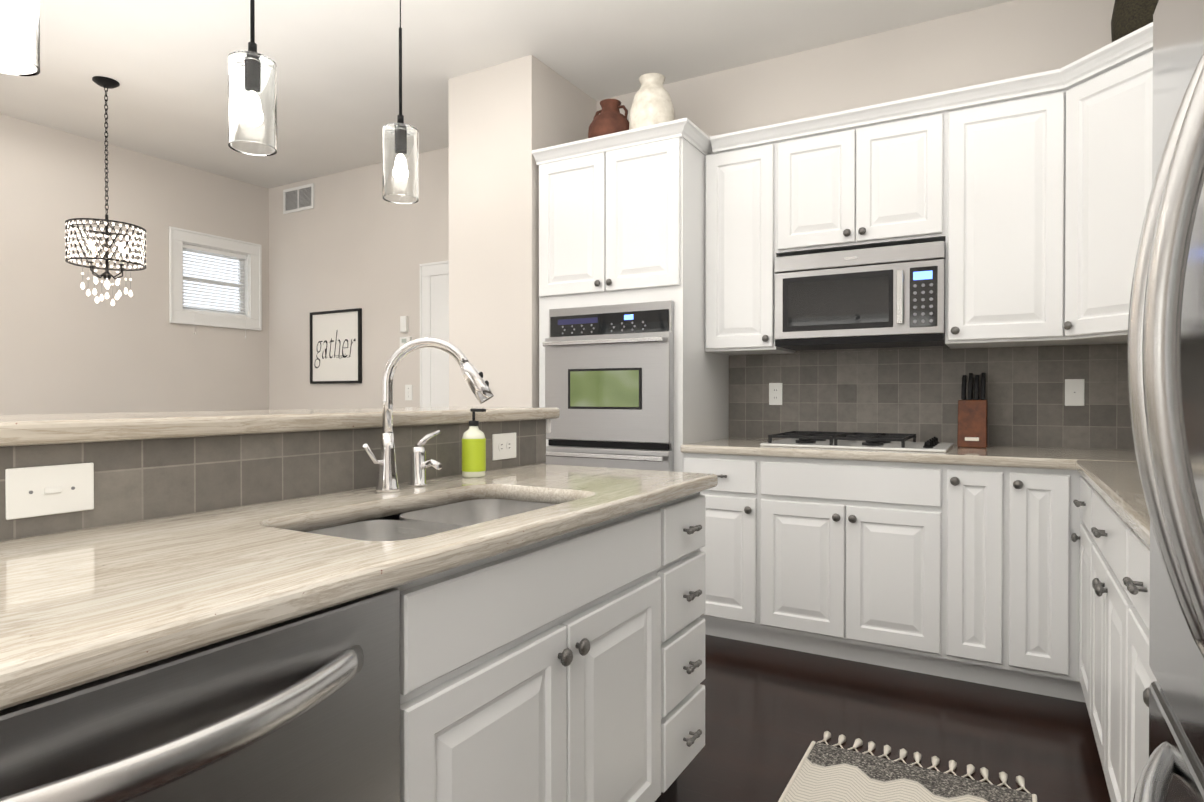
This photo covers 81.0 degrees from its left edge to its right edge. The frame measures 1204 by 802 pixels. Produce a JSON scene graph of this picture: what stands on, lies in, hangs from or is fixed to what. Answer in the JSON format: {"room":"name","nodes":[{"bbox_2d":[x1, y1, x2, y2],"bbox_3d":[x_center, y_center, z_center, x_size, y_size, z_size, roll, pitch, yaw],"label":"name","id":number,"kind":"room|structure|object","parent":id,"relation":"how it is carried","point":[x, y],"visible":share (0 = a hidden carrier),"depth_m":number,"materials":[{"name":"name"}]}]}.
{"room":"kitchen","nodes":[
{"label":"kitchen","id":0,"kind":"room"},
{"bbox_2d":[0,419,550,541],"bbox_3d":[-0.996,0.604,1.215,0.170,1.065,2.992,0,1,30],"label":"wall","id":1,"kind":"structure","parent":0,"point":[548,425],"depth_m":1.60,"materials":[{"name":"grey tile"}]},
{"bbox_2d":[0,419,545,540],"bbox_3d":[-0.936,0.148,1.161,0.006,0.150,2.965,0,1,30],"label":"wall tiles","id":2,"kind":"structure","parent":1,"relation":"attached to","point":[141,480],"depth_m":1.45,"materials":[{"name":"grey tile"}]},
{"bbox_2d":[5,463,93,519],"bbox_3d":[-0.918,0.149,1.177,0.009,0.082,0.125,0,1,30],"label":"light switch","id":3,"kind":"object","parent":2,"relation":"attached to","point":[44,490],"visible":1,"depth_m":1.17,"materials":[{"name":"white plastic"}]},
{"bbox_2d":[492,433,515,460],"bbox_3d":[-0.309,0.144,2.239,0.007,0.082,0.120,0,1,30],"label":"outlet","id":4,"kind":"object","parent":2,"relation":"attached to","point":[503,445],"visible":1,"depth_m":2.23,"materials":[{"name":"white plastic"}]},
{"bbox_2d":[0,406,559,446],"bbox_3d":[-1.124,0.051,1.268,0.500,0.039,3.065,0,1,30],"label":"bar","id":5,"kind":"object","parent":1,"relation":"on","point":[29,429],"visible":1,"depth_m":1.45,"materials":[{"name":"stone"}]},
{"bbox_2d":[0,0,1013,188],"bbox_3d":[-1.966,-1.844,1.314,6.680,0.060,7.670,0,1,30],"label":"ceiling","id":6,"kind":"structure","parent":0,"point":[164,63],"depth_m":3.71,"materials":[{"name":"paint"}]},
{"bbox_2d":[0,0,39,75],"bbox_3d":[-1.214,-1.250,1.423,0.120,1.130,0.120,0,1,30],"label":"pendant light","id":7,"kind":"object","parent":6,"relation":"hanging from","point":[19,37],"visible":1,"depth_m":1.42,"materials":[{"name":"clear glass"}]},
{"bbox_2d":[65,76,146,305],"bbox_3d":[-2.845,-1.194,4.045,0.382,1.282,0.384,0,1,30],"label":"chandelier","id":8,"kind":"object","parent":6,"relation":"hanging from","point":[104,83],"visible":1,"depth_m":4.02,"materials":[{"name":"black metal"}]},
{"bbox_2d":[228,0,276,155],"bbox_3d":[-0.953,-1.254,1.918,0.120,1.130,0.120,0,1,30],"label":"pendant light","id":9,"kind":"object","parent":6,"relation":"hanging from","point":[252,101],"visible":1,"depth_m":1.88,"materials":[{"name":"clear glass"}]},
{"bbox_2d":[382,0,418,203],"bbox_3d":[-0.691,-1.257,2.414,0.120,1.130,0.120,0,1,30],"label":"pendant light","id":10,"kind":"object","parent":6,"relation":"hanging from","point":[400,161],"visible":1,"depth_m":2.37,"materials":[{"name":"clear glass"}]},
{"bbox_2d":[0,0,1124,414],"bbox_3d":[-1.966,-0.339,1.326,6.680,2.950,7.670,0,1,30],"label":"wall","id":11,"kind":"structure","parent":0,"point":[350,240],"depth_m":4.72,"materials":[{"name":"paint"}]},
{"bbox_2d":[169,226,261,337],"bbox_3d":[-3.175,-0.933,5.762,0.154,0.817,0.763,0,1,30],"label":"dining room window","id":12,"kind":"structure","parent":11,"relation":"in","point":[215,281],"depth_m":5.77,"materials":[{"name":"white"}]},
{"bbox_2d":[283,183,313,213],"bbox_3d":[-2.557,-1.702,5.932,0.385,0.205,0.012,0,1,30],"label":"air vent","id":13,"kind":"object","parent":11,"relation":"in","point":[299,198],"visible":1,"depth_m":5.93,"materials":[{"name":"grey metal"}]},
{"bbox_2d":[310,308,361,383],"bbox_3d":[-2.161,-0.437,5.706,0.595,0.590,0.026,0,1,30],"label":"gather sign","id":14,"kind":"object","parent":11,"relation":"attached to","point":[335,346],"visible":1,"depth_m":5.70,"materials":[{"name":"white paper"}]},
{"bbox_2d":[400,316,411,346],"bbox_3d":[-1.483,-0.517,5.313,0.107,0.245,0.030,0,1,30],"label":"thermostat","id":15,"kind":"object","parent":11,"relation":"attached to","point":[404,323],"visible":0.71,"depth_m":5.30,"materials":[{"name":"white plastic"}]},
{"bbox_2d":[405,385,411,399],"bbox_3d":[-1.461,-0.064,5.317,0.072,0.118,0.009,0,1,30],"label":"light switch","id":16,"kind":"object","parent":11,"relation":"attached to","point":[408,392],"visible":1,"depth_m":5.32,"materials":[{"name":"white plastic"}]},
{"bbox_2d":[420,260,448,406],"bbox_3d":[-0.934,0.048,4.966,0.987,2.121,0.092,0,1,30],"label":"door","id":17,"kind":"structure","parent":11,"relation":"in","point":[434,323],"depth_m":5.17,"materials":[{"name":"white wood"}]},
{"bbox_2d":[705,124,794,354],"bbox_3d":[0.761,-0.783,3.629,0.366,1.062,0.408,0,1,30],"label":"upper cabinet","id":18,"kind":"object","parent":11,"relation":"attached to","point":[741,172],"depth_m":3.47,"materials":[{"name":"white wood"}]},
{"bbox_2d":[777,90,948,256],"bbox_3d":[1.239,-1.013,3.352,0.737,0.597,0.408,0,1,30],"label":"upper cabinet","id":19,"kind":"object","parent":11,"relation":"attached to","point":[877,175],"depth_m":3.18,"materials":[{"name":"white wood"}]},
{"bbox_2d":[774,241,946,350],"bbox_3d":[1.234,-0.475,3.348,0.733,0.425,0.428,0,1,30],"label":"microwave","id":20,"kind":"object","parent":19,"relation":"attached to","point":[884,297],"visible":1,"depth_m":3.18,"materials":[{"name":"grey metal"}]},
{"bbox_2d":[729,343,1134,449],"bbox_3d":[1.651,-0.021,3.356,2.188,0.455,0.006,0,1,30],"label":"wall tile","id":21,"kind":"structure","parent":11,"relation":"attached to","point":[917,393],"depth_m":3.38,"materials":[{"name":"grey tile"}]},
{"bbox_2d":[769,383,781,404],"bbox_3d":[0.928,-0.038,3.764,0.072,0.118,0.007,0,1,30],"label":"electrical outlet","id":22,"kind":"object","parent":21,"relation":"attached to","point":[775,393],"visible":1,"depth_m":3.76,"materials":[{"name":"white plastic"}]},
{"bbox_2d":[1065,379,1084,405],"bbox_3d":[2.081,-0.038,3.102,0.072,0.118,0.006,0,1,30],"label":"light switch","id":23,"kind":"object","parent":21,"relation":"attached to","point":[1074,392],"visible":1,"depth_m":3.10,"materials":[{"name":"white plastic"}]},
{"bbox_2d":[941,68,1068,348],"bbox_3d":[1.748,-0.779,3.061,0.437,1.062,0.408,0,1,30],"label":"upper cabinet","id":24,"kind":"object","parent":11,"relation":"attached to","point":[1025,198],"depth_m":2.91,"materials":[{"name":"white wood"}]},
{"bbox_2d":[1061,334,1127,344],"bbox_3d":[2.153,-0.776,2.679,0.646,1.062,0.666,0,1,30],"label":"trim","id":25,"kind":"structure","parent":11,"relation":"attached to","point":[1073,339],"depth_m":2.81,"materials":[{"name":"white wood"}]},
{"bbox_2d":[1061,22,1152,337],"bbox_3d":[1.908,-0.781,2.606,0.306,1.050,0.307,0,1,30],"label":"upper cabinet","id":26,"kind":"object","parent":11,"relation":"attached to","point":[1107,93],"depth_m":2.64,"materials":[{"name":"white wood"}]},
{"bbox_2d":[1111,0,1158,41],"bbox_3d":[2.032,-1.468,2.635,0.210,0.450,0.210,0,1,30],"label":"basket","id":27,"kind":"object","parent":26,"relation":"on","point":[1129,16],"visible":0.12,"depth_m":2.59,"materials":[{"name":"brown wicker"}]},
{"bbox_2d":[655,634,1110,801],"bbox_3d":[-1.966,1.166,1.337,6.680,0.060,7.670,0,1,30],"label":"floor","id":28,"kind":"structure","parent":0,"point":[772,713],"depth_m":2.45,"materials":[{"name":"brown wood"}]},
{"bbox_2d":[0,588,399,801],"bbox_3d":[-0.657,0.704,0.874,0.629,0.871,0.615,0,1,30],"label":"dishwasher","id":29,"kind":"object","parent":28,"relation":"on","point":[305,708],"visible":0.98,"depth_m":0.79,"materials":[{"name":"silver metal"}]},
{"bbox_2d":[309,492,705,801],"bbox_3d":[-0.654,0.701,0.991,0.652,0.875,2.844,0,1,30],"label":"kitchen island","id":30,"kind":"object","parent":28,"relation":"on","point":[568,667],"visible":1,"depth_m":1.40,"materials":[{"name":"white wood"}]},
{"bbox_2d":[0,464,717,709],"bbox_3d":[-0.660,0.243,0.988,0.654,0.039,2.900,0,1,30],"label":"island countertop","id":31,"kind":"structure","parent":30,"relation":"on","point":[80,607],"depth_m":0.99,"materials":[{"name":"stone"}]},
{"bbox_2d":[408,430,441,486],"bbox_3d":[-0.438,0.146,1.816,0.102,0.140,0.096,0,1,30],"label":"tap","id":32,"kind":"object","parent":31,"relation":"on","point":[419,464],"visible":1,"depth_m":1.79,"materials":[{"name":"silver metal"}]},
{"bbox_2d":[363,337,493,491],"bbox_3d":[-0.420,0.032,1.678,0.259,0.372,0.216,0,1,30],"label":"faucet","id":33,"kind":"object","parent":31,"relation":"on","point":[478,384],"visible":1,"depth_m":1.69,"materials":[{"name":"silver metal"}]},
{"bbox_2d":[308,499,556,540],"bbox_3d":[-0.320,0.361,1.480,0.387,0.200,0.692,0,1,30],"label":"sink","id":34,"kind":"object","parent":31,"relation":"in","point":[423,522],"visible":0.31,"depth_m":1.65,"materials":[{"name":"metal"}]},
{"bbox_2d":[462,408,485,477],"bbox_3d":[-0.361,0.118,1.998,0.074,0.194,0.067,0,1,30],"label":"soap bottle","id":35,"kind":"object","parent":31,"relation":"on","point":[473,452],"visible":1,"depth_m":1.97,"materials":[{"name":"green plastic"}]},
{"bbox_2d":[532,118,728,471],"bbox_3d":[0.188,-0.099,3.792,0.878,2.432,0.705,0,1,30],"label":"tall cabinet","id":36,"kind":"object","parent":28,"relation":"on","point":[621,217],"visible":0.52,"depth_m":3.50,"materials":[{"name":"white wood"}]},
{"bbox_2d":[588,99,628,137],"bbox_3d":[0.045,-1.417,3.743,0.244,0.330,0.244,0,1,30],"label":"jug","id":37,"kind":"object","parent":36,"relation":"on","point":[610,118],"visible":0.54,"depth_m":3.66,"materials":[{"name":"ceramic"}]},
{"bbox_2d":[543,300,673,471],"bbox_3d":[0.086,0.164,3.628,0.709,1.289,0.398,0,1,30],"label":"wall oven","id":38,"kind":"object","parent":36,"relation":"in","point":[609,381],"visible":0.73,"depth_m":3.47,"materials":[{"name":"silver metal"}]},
{"bbox_2d":[629,73,674,129],"bbox_3d":[0.257,-1.453,3.620,0.236,0.405,0.236,0,1,30],"label":"vase","id":39,"kind":"object","parent":36,"relation":"on","point":[652,104],"visible":0.71,"depth_m":3.53,"materials":[{"name":"ceramic"}]},
{"bbox_2d":[683,453,758,643],"bbox_3d":[0.693,0.682,3.517,0.372,0.876,0.688,0,1,30],"label":"base cabinet","id":40,"kind":"object","parent":28,"relation":"on","point":[731,548],"depth_m":3.22,"materials":[{"name":"white wood"}]},
{"bbox_2d":[759,456,946,677],"bbox_3d":[1.180,0.684,3.237,0.750,0.876,0.688,0,1,30],"label":"base cabinet","id":41,"kind":"object","parent":28,"relation":"on","point":[853,553],"depth_m":2.95,"materials":[{"name":"white wood"}]},
{"bbox_2d":[680,438,1067,469],"bbox_3d":[1.193,0.226,3.222,1.530,0.039,0.684,0,1,30],"label":"countertop","id":42,"kind":"structure","parent":41,"relation":"on","point":[995,456],"depth_m":2.91,"materials":[{"name":"stone"}]},
{"bbox_2d":[760,431,953,451],"bbox_3d":[1.182,0.181,3.254,0.770,0.050,0.495,0,1,30],"label":"cooktop","id":43,"kind":"object","parent":42,"relation":"in","point":[862,441],"visible":1,"depth_m":3.16,"materials":[{"name":"white"}]},
{"bbox_2d":[957,373,987,447],"bbox_3d":[1.683,0.038,3.198,0.115,0.336,0.187,0,1,30],"label":"knife block","id":44,"kind":"object","parent":42,"relation":"on","point":[972,423],"visible":0.98,"depth_m":3.15,"materials":[{"name":"brown wood"}]},
{"bbox_2d":[778,731,1036,801],"bbox_3d":[0.655,1.129,1.623,0.630,0.026,1.402,0,1,30],"label":"rug","id":45,"kind":"object","parent":28,"relation":"on","point":[826,772],"visible":0.96,"depth_m":2.07,"materials":[{"name":"beige fabric"}]},
{"bbox_2d":[947,464,1010,688],"bbox_3d":[1.597,0.686,2.997,0.212,0.876,0.688,0,1,30],"label":"base cabinet","id":46,"kind":"object","parent":28,"relation":"on","point":[978,497],"depth_m":2.72,"materials":[{"name":"white wood"}]},
{"bbox_2d":[1011,467,1066,698],"bbox_3d":[1.776,0.686,2.895,0.201,0.876,0.688,0,1,30],"label":"base cabinet","id":47,"kind":"object","parent":28,"relation":"on","point":[1034,580],"depth_m":2.62,"materials":[{"name":"white wood"}]},
{"bbox_2d":[1067,470,1081,700],"bbox_3d":[1.895,0.691,2.245,0.648,0.876,0.420,0,1,30],"label":"base cabinet","id":48,"kind":"object","parent":28,"relation":"on","point":[1071,474],"depth_m":2.58,"materials":[{"name":"white wood"}]},
{"bbox_2d":[1075,477,1111,767],"bbox_3d":[1.601,0.695,1.733,0.648,0.876,0.760,0,1,30],"label":"base cabinet","id":49,"kind":"object","parent":28,"relation":"on","point":[1089,505],"depth_m":2.24,"materials":[{"name":"white wood"}]},
{"bbox_2d":[1103,509,1156,801],"bbox_3d":[1.278,0.699,1.172,0.648,0.876,0.535,0,1,30],"label":"base cabinet","id":50,"kind":"object","parent":28,"relation":"on","point":[1128,676],"depth_m":1.58,"materials":[{"name":"white wood"}]},
{"bbox_2d":[1060,448,1149,547],"bbox_3d":[1.735,0.236,1.953,0.637,0.039,2.345,0,1,30],"label":"countertop","id":51,"kind":"structure","parent":50,"relation":"on","point":[1111,477],"depth_m":1.96,"materials":[{"name":"stone"}]},
{"bbox_2d":[1127,0,1203,801],"bbox_3d":[0.861,0.274,0.550,0.720,1.735,0.910,0,1,30],"label":"fridge","id":52,"kind":"object","parent":28,"relation":"on","point":[1165,358],"visible":1,"depth_m":0.76,"materials":[{"name":"grey metal"}]}
]}

